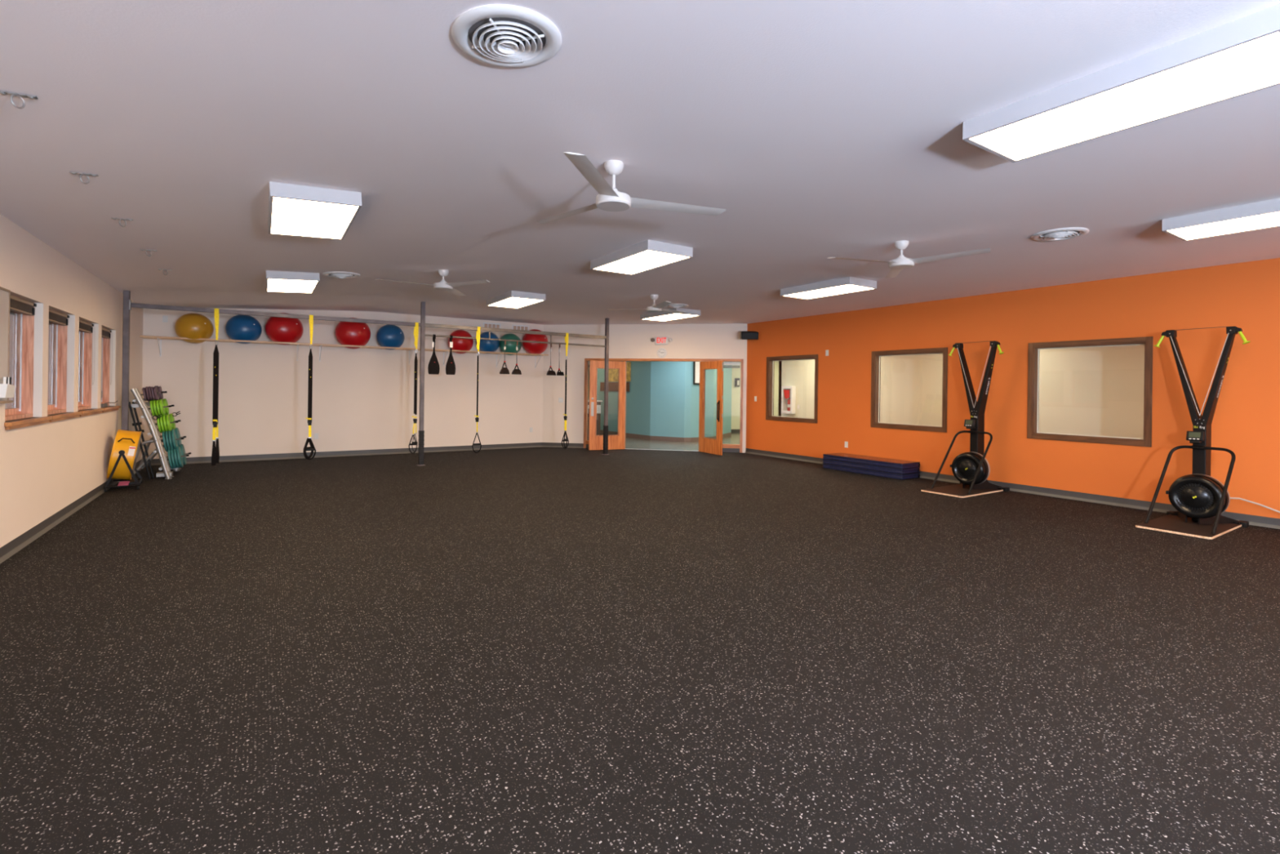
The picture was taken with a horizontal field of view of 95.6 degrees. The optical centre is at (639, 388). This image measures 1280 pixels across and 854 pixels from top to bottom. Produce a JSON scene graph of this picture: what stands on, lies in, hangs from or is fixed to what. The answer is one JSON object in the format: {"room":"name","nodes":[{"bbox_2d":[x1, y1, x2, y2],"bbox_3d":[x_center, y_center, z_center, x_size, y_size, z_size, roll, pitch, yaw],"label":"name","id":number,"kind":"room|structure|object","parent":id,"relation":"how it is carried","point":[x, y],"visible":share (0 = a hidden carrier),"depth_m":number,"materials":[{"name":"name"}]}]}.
{"room":"fitness studio","nodes":[
{"label":"fitness studio","id":0,"kind":"room"},
{"bbox_2d":[0,213,142,547],"bbox_3d":[-3.405,0.021,1.690,0.260,2.870,20.950,1,0,-33],"label":"wall","id":1,"kind":"structure","parent":0,"point":[45,468],"depth_m":6.05,"materials":[{"name":"beige paint"}]},
{"bbox_2d":[0,286,13,404],"bbox_3d":[-4.679,-0.347,3.936,0.051,0.945,2.252,1,0,-33],"label":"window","id":2,"kind":"structure","parent":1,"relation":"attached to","point":[4,293],"depth_m":4.79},
{"bbox_2d":[0,377,15,398],"bbox_3d":[-5.187,-0.012,4.755,0.062,0.171,0.190,1,0,-33],"label":"holder","id":3,"kind":"object","parent":2,"relation":"attached to","point":[6,388],"visible":1,"depth_m":4.72,"materials":[{"name":"white plastic"}]},
{"bbox_2d":[0,383,15,398],"bbox_3d":[-5.187,0.016,4.755,0.062,0.115,0.190,1,0,-33],"label":"cup","id":4,"kind":"object","parent":3,"relation":"on","point":[6,390],"depth_m":4.70,"materials":[{"name":"white plastic"}]},
{"bbox_2d":[4,293,52,429],"bbox_3d":[-5.681,-0.249,5.284,0.245,1.176,1.130,1,0,-33],"label":"window","id":5,"kind":"structure","parent":1,"relation":"in","point":[28,331],"depth_m":5.62,"materials":[{"name":"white wood"}]},
{"bbox_2d":[9,294,36,315],"bbox_3d":[-5.647,-0.768,5.243,0.065,0.125,0.952,1,0,-33],"label":"window blind","id":6,"kind":"object","parent":5,"relation":"attached to","point":[17,304],"visible":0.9,"depth_m":5.36,"materials":[{"name":"brown fabric"}]},
{"bbox_2d":[47,307,82,422],"bbox_3d":[-6.311,-0.257,6.252,0.245,1.176,1.130,1,0,-33],"label":"window","id":7,"kind":"structure","parent":1,"relation":"in","point":[61,348],"depth_m":6.59,"materials":[{"name":"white wood"}]},
{"bbox_2d":[48,308,69,325],"bbox_3d":[-6.278,-0.776,6.211,0.065,0.125,0.952,1,0,-33],"label":"window blind","id":8,"kind":"object","parent":7,"relation":"attached to","point":[55,317],"visible":0.58,"depth_m":6.32,"materials":[{"name":"black plastic"}]},
{"bbox_2d":[0,459,141,563],"bbox_3d":[-3.277,1.401,1.726,0.022,0.115,20.850,1,0,-33],"label":"baseboard","id":9,"kind":"structure","parent":1,"relation":"attached to","point":[10,548],"depth_m":5.87,"materials":[{"name":"rubber"}]},
{"bbox_2d":[77,319,104,416],"bbox_3d":[-6.940,-0.265,7.218,0.245,1.176,1.125,1,0,-33],"label":"window","id":10,"kind":"structure","parent":1,"relation":"in","point":[87,393],"depth_m":7.56,"materials":[{"name":"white wood"}]},
{"bbox_2d":[79,319,94,385],"bbox_3d":[-6.908,-0.446,7.182,0.077,0.801,0.952,1,0,-33],"label":"window blind","id":11,"kind":"object","parent":10,"relation":"attached to","point":[85,326],"visible":0.66,"depth_m":7.38,"materials":[{"name":"fabric"}]},
{"bbox_2d":[100,327,120,412],"bbox_3d":[-7.545,-0.273,8.146,0.245,1.176,1.030,1,0,-33],"label":"window","id":12,"kind":"structure","parent":1,"relation":"in","point":[108,367],"depth_m":8.46,"materials":[{"name":"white wood"}]},
{"bbox_2d":[102,327,112,385],"bbox_3d":[-7.515,-0.454,8.114,0.077,0.801,0.867,1,0,-33],"label":"window blind","id":13,"kind":"object","parent":12,"relation":"attached to","point":[106,334],"visible":0.58,"depth_m":8.36,"materials":[{"name":"brown fabric"}]},
{"bbox_2d":[141,307,543,458],"bbox_3d":[-5.748,-0.144,12.617,8.260,3.140,0.120,1,0,-33],"label":"wall","id":14,"kind":"structure","parent":0,"point":[362,398],"depth_m":12.14,"materials":[{"name":"beige paint"}]},
{"bbox_2d":[139,335,548,368],"bbox_3d":[-5.601,-0.720,12.403,7.720,0.346,0.392,1,0,-33],"label":"ball rack","id":15,"kind":"object","parent":14,"relation":"attached to","point":[160,338],"visible":1,"depth_m":11.85,"materials":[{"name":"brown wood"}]},
{"bbox_2d":[174,313,213,343],"bbox_3d":[-8.182,-1.110,10.665,0.570,0.553,0.470,1,0,-37],"label":"exercise ball","id":16,"kind":"object","parent":15,"relation":"on","point":[193,326],"visible":0.99,"depth_m":10.52,"materials":[{"name":"yellow plastic"}]},
{"bbox_2d":[225,315,262,343],"bbox_3d":[-7.553,-1.137,11.075,0.574,0.557,0.470,1,0,-35],"label":"exercise ball","id":17,"kind":"object","parent":15,"relation":"on","point":[242,327],"visible":0.83,"depth_m":10.92,"materials":[{"name":"blue plastic"}]},
{"bbox_2d":[265,312,303,344],"bbox_3d":[-7.000,-1.180,11.435,0.650,0.630,0.470,1,0,-41],"label":"exercise ball","id":18,"kind":"object","parent":15,"relation":"on","point":[277,329],"visible":0.86,"depth_m":11.26,"materials":[{"name":"red plastic"}]},
{"bbox_2d":[334,317,370,348],"bbox_3d":[-5.978,-1.157,12.101,0.670,0.650,0.470,1,0,-34],"label":"exercise ball","id":19,"kind":"object","parent":15,"relation":"on","point":[347,333],"visible":0.82,"depth_m":11.92,"materials":[{"name":"red plastic"}]},
{"bbox_2d":[376,324,404,349],"bbox_3d":[-5.367,-1.114,12.499,0.564,0.547,0.470,1,0,-39],"label":"exercise ball","id":20,"kind":"object","parent":15,"relation":"on","point":[388,335],"visible":0.88,"depth_m":12.33,"materials":[{"name":"blue plastic"}]},
{"bbox_2d":[448,329,473,353],"bbox_3d":[-4.110,-1.078,13.318,0.570,0.553,0.470,1,0,-37],"label":"exercise ball","id":21,"kind":"object","parent":15,"relation":"on","point":[459,344],"visible":0.83,"depth_m":13.15,"materials":[{"name":"red plastic"}]},
{"bbox_2d":[479,331,499,353],"bbox_3d":[-3.574,-1.086,13.668,0.528,0.512,0.470,1,0,-34],"label":"exercise ball","id":22,"kind":"object","parent":15,"relation":"on","point":[486,345],"visible":0.79,"depth_m":13.50,"materials":[{"name":"blue plastic"}]},
{"bbox_2d":[498,333,521,355],"bbox_3d":[-3.118,-1.070,13.965,0.544,0.528,0.470,1,0,-39],"label":"exercise ball","id":23,"kind":"object","parent":15,"relation":"on","point":[510,346],"visible":0.86,"depth_m":13.79,"materials":[{"name":"green plastic"}]},
{"bbox_2d":[522,328,547,354],"bbox_3d":[-2.580,-1.153,14.315,0.650,0.630,0.470,1,0,-34],"label":"exercise ball","id":24,"kind":"object","parent":15,"relation":"on","point":[531,348],"visible":0.74,"depth_m":14.13,"materials":[{"name":"red plastic"}]},
{"bbox_2d":[146,442,542,465],"bbox_3d":[-5.718,1.369,12.564,7.765,0.115,0.022,1,0,-33],"label":"baseboard","id":25,"kind":"structure","parent":14,"relation":"attached to","point":[434,449],"depth_m":12.27,"materials":[{"name":"rubber"}]},
{"bbox_2d":[483,322,500,328],"bbox_3d":[-3.558,-1.506,13.953,0.430,0.150,0.014,1,0,-33],"label":"air vent","id":26,"kind":"object","parent":14,"relation":"in","point":[489,325],"visible":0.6,"depth_m":13.95,"materials":[{"name":"white metal"}]},
{"bbox_2d":[511,324,528,330],"bbox_3d":[-2.950,-1.498,14.349,0.430,0.150,0.014,1,0,-33],"label":"air vent","id":27,"kind":"object","parent":14,"relation":"in","point":[513,326],"visible":0.68,"depth_m":14.34,"materials":[{"name":"white metal"}]},
{"bbox_2d":[0,432,1279,853],"bbox_3d":[3.056,1.589,8.926,19.100,0.100,26.400,1,0,-33],"label":"floor","id":28,"kind":"structure","parent":0,"point":[542,650],"depth_m":3.14,"materials":[{"name":"rubber"}]},
{"bbox_2d":[103,429,142,492],"bbox_3d":[-7.348,0.990,8.282,0.370,0.830,0.747,1,0,-38],"label":"fan","id":29,"kind":"object","parent":28,"relation":"on","point":[124,454],"visible":0.99,"depth_m":8.07,"materials":[{"name":"yellow plastic"}]},
{"bbox_2d":[128,401,151,479],"bbox_3d":[-7.683,0.799,8.918,0.287,1.201,0.072,1,0,-33],"label":"barbell","id":30,"kind":"object","parent":28,"relation":"on","point":[134,424],"visible":0.69,"depth_m":8.92,"materials":[{"name":"black metal"}]},
{"bbox_2d":[131,401,154,478],"bbox_3d":[-7.712,0.799,9.018,0.287,1.201,0.072,1,0,-33],"label":"barbell","id":31,"kind":"object","parent":28,"relation":"on","point":[133,402],"visible":0.85,"depth_m":9.01,"materials":[{"name":"black metal"}]},
{"bbox_2d":[130,388,191,479],"bbox_3d":[-7.839,0.694,9.502,0.773,1.411,1.320,1,0,-33],"label":"rack","id":32,"kind":"object","parent":28,"relation":"on","point":[140,403],"visible":0.7,"depth_m":9.03,"materials":[{"name":"silver metal"}]},
{"bbox_2d":[159,399,164,415],"bbox_3d":[-7.704,0.297,9.365,0.068,0.260,0.260,1,0,-33],"label":"weight plate","id":33,"kind":"object","parent":32,"relation":"on","point":[161,402],"visible":1,"depth_m":9.30,"materials":[{"name":"rubber"}]},
{"bbox_2d":[165,414,172,431],"bbox_3d":[-7.634,0.553,9.413,0.071,0.280,0.280,1,0,-33],"label":"weight plate","id":34,"kind":"object","parent":32,"relation":"on","point":[167,416],"visible":0.98,"depth_m":9.34,"materials":[{"name":"rubber"}]},
{"bbox_2d":[171,429,177,448],"bbox_3d":[-7.573,0.829,9.455,0.082,0.349,0.350,1,0,-33],"label":"weight plate","id":35,"kind":"object","parent":32,"relation":"on","point":[174,437],"visible":0.98,"depth_m":9.37,"materials":[{"name":"teal rubber"}]},
{"bbox_2d":[176,445,183,466],"bbox_3d":[-7.518,1.109,9.493,0.082,0.349,0.350,1,0,-33],"label":"weight plate","id":36,"kind":"object","parent":32,"relation":"on","point":[178,450],"visible":1,"depth_m":9.42,"materials":[{"name":"teal rubber"}]},
{"bbox_2d":[180,444,186,464],"bbox_3d":[-7.699,1.105,9.793,0.082,0.349,0.350,1,0,-33],"label":"weight plate","id":37,"kind":"object","parent":32,"relation":"on","point":[182,447],"visible":0.84,"depth_m":9.74,"materials":[{"name":"teal rubber"}]},
{"bbox_2d":[116,290,608,484],"bbox_3d":[-4.217,-0.099,10.912,8.385,3.089,0.140,1,0,-33],"label":"rig","id":38,"kind":"object","parent":28,"relation":"on","point":[127,304],"depth_m":10.94,"materials":[{"name":"metal"}]},
{"bbox_2d":[211,308,219,465],"bbox_3d":[-6.754,-0.031,9.259,0.098,2.498,0.171,1,0,-33],"label":"strap","id":39,"kind":"object","parent":38,"relation":"hanging from","point":[215,451],"visible":1,"depth_m":9.24,"materials":[{"name":"fabric"}]},
{"bbox_2d":[302,315,315,459],"bbox_3d":[-5.661,-0.024,9.972,0.197,2.486,0.087,1,0,-44],"label":"strap","id":40,"kind":"object","parent":38,"relation":"hanging from","point":[312,448],"visible":1,"depth_m":9.96,"materials":[{"name":"fabric"}]},
{"bbox_2d":[408,322,418,453],"bbox_3d":[-4.242,-0.016,10.896,0.169,2.464,0.084,1,0,-33],"label":"strap","id":41,"kind":"object","parent":38,"relation":"hanging from","point":[416,327],"visible":1,"depth_m":10.90,"materials":[{"name":"fabric"}]},
{"bbox_2d":[427,333,439,374],"bbox_3d":[-3.934,-0.659,11.091,0.212,0.762,0.053,1,0,-33],"label":"sling","id":42,"kind":"object","parent":38,"relation":"hanging from","point":[433,367],"visible":1,"depth_m":11.08,"materials":[{"name":"fabric"}]},
{"bbox_2d":[445,335,455,374],"bbox_3d":[-3.669,-0.655,11.264,0.187,0.762,0.054,1,0,-33],"label":"sling","id":43,"kind":"object","parent":38,"relation":"hanging from","point":[451,366],"visible":1,"depth_m":11.25,"materials":[{"name":"fabric"}]},
{"bbox_2d":[471,326,481,453],"bbox_3d":[-3.231,0.021,11.553,0.189,2.513,0.081,1,0,-33],"label":"strap","id":44,"kind":"object","parent":38,"relation":"hanging from","point":[477,335],"visible":1,"depth_m":11.54,"materials":[{"name":"fabric"}]},
{"bbox_2d":[561,333,568,448],"bbox_3d":[-1.611,0.042,12.611,0.180,2.514,0.080,1,0,-33],"label":"strap","id":45,"kind":"object","parent":38,"relation":"hanging from","point":[564,439],"visible":1,"depth_m":12.59,"materials":[{"name":"fabric"}]},
{"bbox_2d":[587,400,602,436],"bbox_3d":[-1.954,0.915,18.094,1.360,1.120,0.760,1,0,-33],"label":"reception desk","id":46,"kind":"object","parent":28,"relation":"on","point":[598,402],"visible":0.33,"depth_m":18.13,"materials":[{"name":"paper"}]},
{"bbox_2d":[587,400,602,413],"bbox_3d":[-1.835,0.557,17.918,1.360,0.400,0.340,1,0,-33],"label":"countertop","id":47,"kind":"structure","parent":46,"relation":"on","point":[598,406],"depth_m":18.11,"materials":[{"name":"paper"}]},
{"bbox_2d":[822,463,919,479],"bbox_3d":[4.244,1.506,10.741,0.536,0.089,1.701,1,0,-33],"label":"mat","id":48,"kind":"object","parent":28,"relation":"on","point":[914,475],"visible":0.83,"depth_m":10.38,"materials":[{"name":"blue plastic"}]},
{"bbox_2d":[822,458,919,474],"bbox_3d":[4.244,1.414,10.752,0.536,0.089,1.701,1,0,-33],"label":"mat","id":49,"kind":"object","parent":48,"relation":"on","point":[882,468],"visible":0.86,"depth_m":10.39,"materials":[{"name":"blue plastic"}]},
{"bbox_2d":[822,452,919,469],"bbox_3d":[4.246,1.321,10.741,0.536,0.090,1.701,1,0,-33],"label":"mat","id":50,"kind":"object","parent":49,"relation":"on","point":[866,460],"visible":1,"depth_m":10.52,"materials":[{"name":"blue plastic"}]},
{"bbox_2d":[920,340,1009,497],"bbox_3d":[4.974,0.415,8.891,1.290,2.298,0.833,1,0,-33],"label":"machine","id":51,"kind":"object","parent":28,"relation":"on","point":[971,468],"visible":1,"depth_m":8.93,"materials":[{"name":"black metal"}]},
{"bbox_2d":[964,419,975,429],"bbox_3d":[5.106,0.546,8.970,0.137,0.148,0.152,1,0,-33],"label":"monitor","id":52,"kind":"object","parent":51,"relation":"on","point":[969,424],"depth_m":8.94,"materials":[{"name":"black plastic"}]},
{"bbox_2d":[1135,326,1249,539],"bbox_3d":[6.335,0.432,6.674,1.290,2.298,0.833,1,0,-33],"label":"machine","id":53,"kind":"object","parent":28,"relation":"on","point":[1199,499],"visible":1,"depth_m":6.70,"materials":[{"name":"black metal"}]},
{"bbox_2d":[1186,431,1204,444],"bbox_3d":[6.466,0.563,6.754,0.137,0.148,0.152,1,0,-33],"label":"monitor","id":54,"kind":"object","parent":53,"relation":"on","point":[1193,437],"depth_m":6.73,"materials":[{"name":"black plastic"}]},
{"bbox_2d":[1230,497,1279,512],"bbox_3d":[7.067,1.400,6.459,0.944,0.357,0.238,1,0,22],"label":"power cord","id":55,"kind":"object","parent":28,"relation":"on","point":[1260,504],"visible":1,"depth_m":6.57,"materials":[{"name":"plastic"}]},
{"bbox_2d":[0,0,1279,324],"bbox_3d":[1.580,-1.527,4.776,11.930,0.406,21.000,1,0,-33],"label":"ceiling","id":56,"kind":"structure","parent":0,"point":[821,130],"depth_m":3.75,"materials":[{"name":"paint"}]},
{"bbox_2d":[0,91,38,109],"bbox_3d":[-3.055,-1.413,2.849,0.143,0.075,0.042,1,0,-38],"label":"anchor","id":57,"kind":"object","parent":56,"relation":"attached to","point":[21,96],"visible":1,"depth_m":2.85,"materials":[{"name":"metal"}]},
{"bbox_2d":[69,171,98,184],"bbox_3d":[-3.757,-1.422,3.926,0.143,0.075,0.042,1,0,-38],"label":"anchor","id":58,"kind":"object","parent":56,"relation":"attached to","point":[73,173],"visible":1,"depth_m":3.92,"materials":[{"name":"metal"}]},
{"bbox_2d":[265,270,319,293],"bbox_3d":[-4.952,-1.504,8.249,0.615,0.142,1.288,1,0,-33],"label":"ceiling light","id":59,"kind":"object","parent":56,"relation":"attached to","point":[275,281],"visible":1,"depth_m":7.90,"materials":[{"name":"plastic"}]},
{"bbox_2d":[267,279,317,293],"bbox_3d":[-4.950,-1.459,8.251,0.568,0.008,1.233,-3,2,-33],"label":"diffuser","id":60,"kind":"object","parent":59,"relation":"attached to","point":[294,286],"depth_m":8.20,"materials":[{"name":"white plastic"}]},
{"bbox_2d":[267,181,361,239],"bbox_3d":[-2.790,-1.476,4.931,0.615,0.142,1.288,1,0,-33],"label":"ceiling light","id":61,"kind":"object","parent":56,"relation":"attached to","point":[294,210],"visible":1,"depth_m":4.65,"materials":[{"name":"plastic"}]},
{"bbox_2d":[271,197,358,239],"bbox_3d":[-2.789,-1.432,4.933,0.568,0.008,1.233,-3,2,-33],"label":"diffuser","id":62,"kind":"object","parent":61,"relation":"attached to","point":[289,216],"depth_m":4.86,"materials":[{"name":"white plastic"}]},
{"bbox_2d":[322,271,360,278],"bbox_3d":[-4.129,-1.564,8.039,0.468,0.063,0.469,1,0,8],"label":"ceiling vent","id":63,"kind":"object","parent":56,"relation":"in","point":[331,274],"visible":1,"depth_m":7.95,"materials":[{"name":"white metal"}]},
{"bbox_2d":[375,269,489,296],"bbox_3d":[-2.824,-1.498,7.861,1.360,0.257,1.506,1,0,-33],"label":"ceiling fan","id":64,"kind":"object","parent":56,"relation":"hanging from","point":[442,285],"visible":1,"depth_m":7.87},
{"bbox_2d":[451,4,561,67],"bbox_3d":[-0.579,-1.517,2.540,0.468,0.063,0.469,1,0,8],"label":"ceiling vent","id":65,"kind":"object","parent":56,"relation":"in","point":[507,36],"visible":1,"depth_m":2.50,"materials":[{"name":"white metal"}]},
{"bbox_2d":[486,290,546,308],"bbox_3d":[-2.211,-1.567,10.267,0.610,0.106,1.288,1,0,-33],"label":"ceiling light","id":66,"kind":"object","parent":56,"relation":"attached to","point":[512,299],"visible":1,"depth_m":9.98,"materials":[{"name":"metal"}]},
{"bbox_2d":[489,297,542,307],"bbox_3d":[-2.212,-1.521,10.267,0.568,0.008,1.233,1,0,-33],"label":"diffuser","id":67,"kind":"object","parent":66,"relation":"attached to","point":[505,302],"depth_m":10.18,"materials":[{"name":"white plastic"}]},
{"bbox_2d":[535,151,725,223],"bbox_3d":[-0.185,-1.439,4.242,1.459,0.307,1.454,1,0,-33],"label":"ceiling fan","id":68,"kind":"object","parent":56,"relation":"hanging from","point":[609,198],"visible":1,"depth_m":4.08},
{"bbox_2d":[590,240,693,275],"bbox_3d":[-0.012,-1.538,6.890,0.610,0.106,1.288,1,0,-33],"label":"ceiling light","id":69,"kind":"object","parent":56,"relation":"attached to","point":[647,255],"visible":1,"depth_m":6.66,"materials":[{"name":"plastic"}]},
{"bbox_2d":[593,249,688,274],"bbox_3d":[-0.012,-1.493,6.890,0.568,0.008,1.233,1,0,-33],"label":"diffuser","id":70,"kind":"object","parent":69,"relation":"attached to","point":[636,261],"depth_m":6.79,"materials":[{"name":"white plastic"}]},
{"bbox_2d":[607,294,689,314],"bbox_3d":[0.381,-1.447,9.860,1.430,0.277,1.477,1,0,-33],"label":"ceiling fan","id":71,"kind":"object","parent":56,"relation":"hanging from","point":[654,308],"visible":1,"depth_m":9.79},
{"bbox_2d":[640,307,700,321],"bbox_3d":[0.614,-1.530,12.048,0.610,0.106,1.288,1,0,-33],"label":"ceiling light","id":72,"kind":"object","parent":56,"relation":"attached to","point":[654,316],"visible":0.79,"depth_m":11.87,"materials":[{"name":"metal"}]},
{"bbox_2d":[644,313,697,320],"bbox_3d":[0.614,-1.485,12.048,0.568,0.008,1.233,1,0,-33],"label":"diffuser","id":73,"kind":"object","parent":72,"relation":"attached to","point":[656,317],"depth_m":11.99,"materials":[{"name":"white plastic"}]},
{"bbox_2d":[664,303,688,308],"bbox_3d":[0.684,-1.558,11.025,0.470,0.046,0.470,1,0,-33],"label":"ceiling vent","id":74,"kind":"object","parent":56,"relation":"in","point":[670,305],"visible":0.98,"depth_m":10.93,"materials":[{"name":"white metal"}]},
{"bbox_2d":[780,276,876,299],"bbox_3d":[2.806,-1.502,8.738,0.610,0.106,1.288,1,0,-33],"label":"ceiling light","id":75,"kind":"object","parent":56,"relation":"attached to","point":[848,284],"visible":1,"depth_m":8.53,"materials":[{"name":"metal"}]},
{"bbox_2d":[785,284,873,298],"bbox_3d":[2.806,-1.457,8.738,0.568,0.008,1.233,1,0,-33],"label":"diffuser","id":76,"kind":"object","parent":75,"relation":"attached to","point":[823,291],"depth_m":8.65,"materials":[{"name":"white plastic"}]},
{"bbox_2d":[828,240,990,278],"bbox_3d":[2.794,-1.421,6.013,1.477,0.267,1.430,1,0,-33],"label":"ceiling fan","id":77,"kind":"object","parent":56,"relation":"hanging from","point":[900,263],"visible":1,"depth_m":6.04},
{"bbox_2d":[1031,227,1088,241],"bbox_3d":[4.163,-1.514,5.767,0.470,0.046,0.470,1,0,-33],"label":"ceiling vent","id":78,"kind":"object","parent":56,"relation":"in","point":[1057,234],"visible":1,"depth_m":5.70,"materials":[{"name":"white metal"}]},
{"bbox_2d":[962,3,1279,162],"bbox_3d":[2.499,-1.506,3.036,0.610,0.106,1.288,1,0,-33],"label":"ceiling light","id":79,"kind":"object","parent":56,"relation":"attached to","point":[1239,57],"visible":1,"depth_m":2.87,"materials":[{"name":"plastic"}]},
{"bbox_2d":[1161,198,1279,240],"bbox_3d":[5.323,-1.470,4.876,0.610,0.106,1.288,1,0,-33],"label":"ceiling light","id":80,"kind":"object","parent":56,"relation":"attached to","point":[1262,215],"visible":1,"depth_m":5.03,"materials":[{"name":"plastic"}]},
{"bbox_2d":[1167,211,1279,239],"bbox_3d":[5.322,-1.425,4.876,0.568,0.008,1.233,1,0,-33],"label":"diffuser","id":81,"kind":"object","parent":80,"relation":"attached to","point":[1250,220],"depth_m":5.08,"materials":[{"name":"white plastic"}]},
{"bbox_2d":[542,324,747,453],"bbox_3d":[0.062,-0.069,14.375,5.166,3.140,0.151,1,0,9],"label":"wall","id":82,"kind":"structure","parent":0,"point":[700,341],"depth_m":14.45,"materials":[{"name":"beige paint"}]},
{"bbox_2d":[542,442,583,448],"bbox_3d":[-1.942,1.418,14.599,1.075,0.115,0.024,1,0,9],"label":"baseboard","id":83,"kind":"structure","parent":82,"relation":"attached to","point":[544,444],"depth_m":14.61,"materials":[{"name":"rubber"}]},
{"bbox_2d":[588,360,625,449],"bbox_3d":[-0.841,0.394,14.278,0.912,2.180,0.285,1,0,-20],"label":"door","id":84,"kind":"structure","parent":82,"relation":"in","point":[595,442],"depth_m":14.12,"materials":[{"name":"brown wood"}]},
{"bbox_2d":[650,336,671,345],"bbox_3d":[0.523,-1.173,14.178,0.530,0.200,0.100,1,0,9],"label":"exit sign","id":85,"kind":"object","parent":82,"relation":"attached to","point":[660,340],"visible":1,"depth_m":14.18,"materials":[{"name":"white plastic"}]},
{"bbox_2d":[657,347,666,357],"bbox_3d":[0.534,-0.878,14.208,0.244,0.244,0.036,1,0,9],"label":"wall clock","id":86,"kind":"object","parent":82,"relation":"attached to","point":[661,353],"visible":1,"depth_m":14.20,"materials":[{"name":"white plastic"}]},
{"bbox_2d":[583,358,743,453],"bbox_3d":[0.545,0.387,14.289,3.910,2.250,0.168,1,0,9],"label":"trim","id":87,"kind":"structure","parent":82,"relation":"attached to","point":[726,447],"depth_m":14.26,"materials":[{"name":"brown wood"}]},
{"bbox_2d":[698,360,723,455],"bbox_3d":[1.706,0.426,13.666,0.277,2.180,0.897,1,0,-19],"label":"door","id":88,"kind":"structure","parent":82,"relation":"in","point":[708,445],"depth_m":13.55,"materials":[{"name":"brown wood"}]},
{"bbox_2d":[723,361,740,368],"bbox_3d":[1.989,-0.577,14.096,0.863,0.145,0.046,1,0,9],"label":"window blind","id":89,"kind":"object","parent":82,"relation":"attached to","point":[724,362],"visible":0.36,"depth_m":14.04,"materials":[{"name":"white plastic"}]},
{"bbox_2d":[743,324,746,453],"bbox_3d":[2.511,-0.013,13.911,0.022,3.090,0.006,1,0,9],"label":"trim","id":90,"kind":"structure","parent":82,"relation":"attached to","point":[745,324],"depth_m":13.91,"materials":[{"name":"paint"}]},
{"bbox_2d":[731,360,778,429],"bbox_3d":[3.992,0.176,20.579,3.500,2.750,0.279,1,0,-15],"label":"wall","id":91,"kind":"structure","parent":0,"point":[735,391],"depth_m":20.45,"materials":[{"name":"paint"}]},
{"bbox_2d":[587,345,1144,438],"bbox_3d":[4.644,0.184,13.112,10.500,2.750,21.100,1,0,-33],"label":"wall","id":92,"kind":"structure","parent":0,"point":[1098,391],"depth_m":12.42,"materials":[{"name":"beige paint"}]},
{"bbox_2d":[600,382,629,391],"bbox_3d":[-0.813,-0.065,18.467,0.032,0.290,1.600,1,0,-37],"label":"notice board","id":93,"kind":"object","parent":92,"relation":"attached to","point":[612,386],"visible":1,"depth_m":18.52,"materials":[{"name":"brown"}]},
{"bbox_2d":[608,361,631,381],"bbox_3d":[-0.684,-0.529,18.309,0.026,0.600,1.300,1,0,-37],"label":"poster","id":94,"kind":"object","parent":92,"relation":"attached to","point":[613,373],"visible":0.46,"depth_m":18.35,"materials":[{"name":"yellow paper"}]},
{"bbox_2d":[600,430,731,442],"bbox_3d":[1.038,1.448,18.739,3.570,0.130,4.140,1,0,-33],"label":"baseboard","id":95,"kind":"structure","parent":92,"relation":"attached to","point":[610,433],"depth_m":16.96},
{"bbox_2d":[693,361,699,384],"bbox_3d":[1.693,-0.503,16.666,0.404,0.770,0.030,1,0,-33],"label":"picture frame","id":96,"kind":"object","parent":92,"relation":"attached to","point":[695,364],"visible":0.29,"depth_m":16.61,"materials":[{"name":"black plastic"}]},
{"bbox_2d":[694,361,699,382],"bbox_3d":[1.689,-0.503,16.671,0.300,0.670,0.013,1,0,-33],"label":"print","id":97,"kind":"object","parent":96,"relation":"attached to","point":[696,363],"depth_m":16.63,"materials":[{"name":"paper"}]},
{"bbox_2d":[781,386,795,413],"bbox_3d":[3.898,0.290,15.294,0.161,0.726,0.380,1,0,-33],"label":"fire extinguisher cabinet","id":98,"kind":"object","parent":92,"relation":"attached to","point":[787,392],"visible":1,"depth_m":15.25,"materials":[{"name":"white metal"}]},
{"bbox_2d":[746,257,1279,518],"bbox_3d":[7.380,0.025,6.634,0.150,3.140,17.460,1,0,-33],"label":"wall","id":99,"kind":"structure","parent":0,"point":[1245,295],"depth_m":8.40,"materials":[{"name":"orange paint"}]},
{"bbox_2d":[739,330,758,339],"bbox_3d":[2.557,-1.260,13.700,0.432,0.213,0.274,1,0,2],"label":"wall speaker","id":100,"kind":"object","parent":99,"relation":"attached to","point":[744,335],"visible":1,"depth_m":13.57,"materials":[{"name":"black plastic"}]},
{"bbox_2d":[765,354,817,423],"bbox_3d":[3.369,-0.004,12.778,0.168,1.441,1.471,1,0,-33],"label":"window","id":101,"kind":"structure","parent":99,"relation":"in","point":[770,360],"depth_m":13.00,"materials":[{"name":"beige paint"}]},
{"bbox_2d":[871,346,947,432],"bbox_3d":[4.865,0.015,10.483,0.168,1.441,1.461,1,0,-33],"label":"window","id":102,"kind":"structure","parent":99,"relation":"in","point":[876,355],"depth_m":10.57,"materials":[{"name":"beige paint"}]},
{"bbox_2d":[745,448,1279,528],"bbox_3d":[7.289,1.536,6.587,0.022,0.115,17.460,1,0,-33],"label":"baseboard","id":103,"kind":"structure","parent":99,"relation":"attached to","point":[1273,522],"depth_m":8.24,"materials":[{"name":"rubber"}]},
{"bbox_2d":[1026,336,1153,447],"bbox_3d":[6.337,0.034,8.222,0.168,1.441,1.466,1,0,-33],"label":"window","id":104,"kind":"structure","parent":99,"relation":"in","point":[1033,432],"depth_m":8.17,"materials":[{"name":"beige paint"}]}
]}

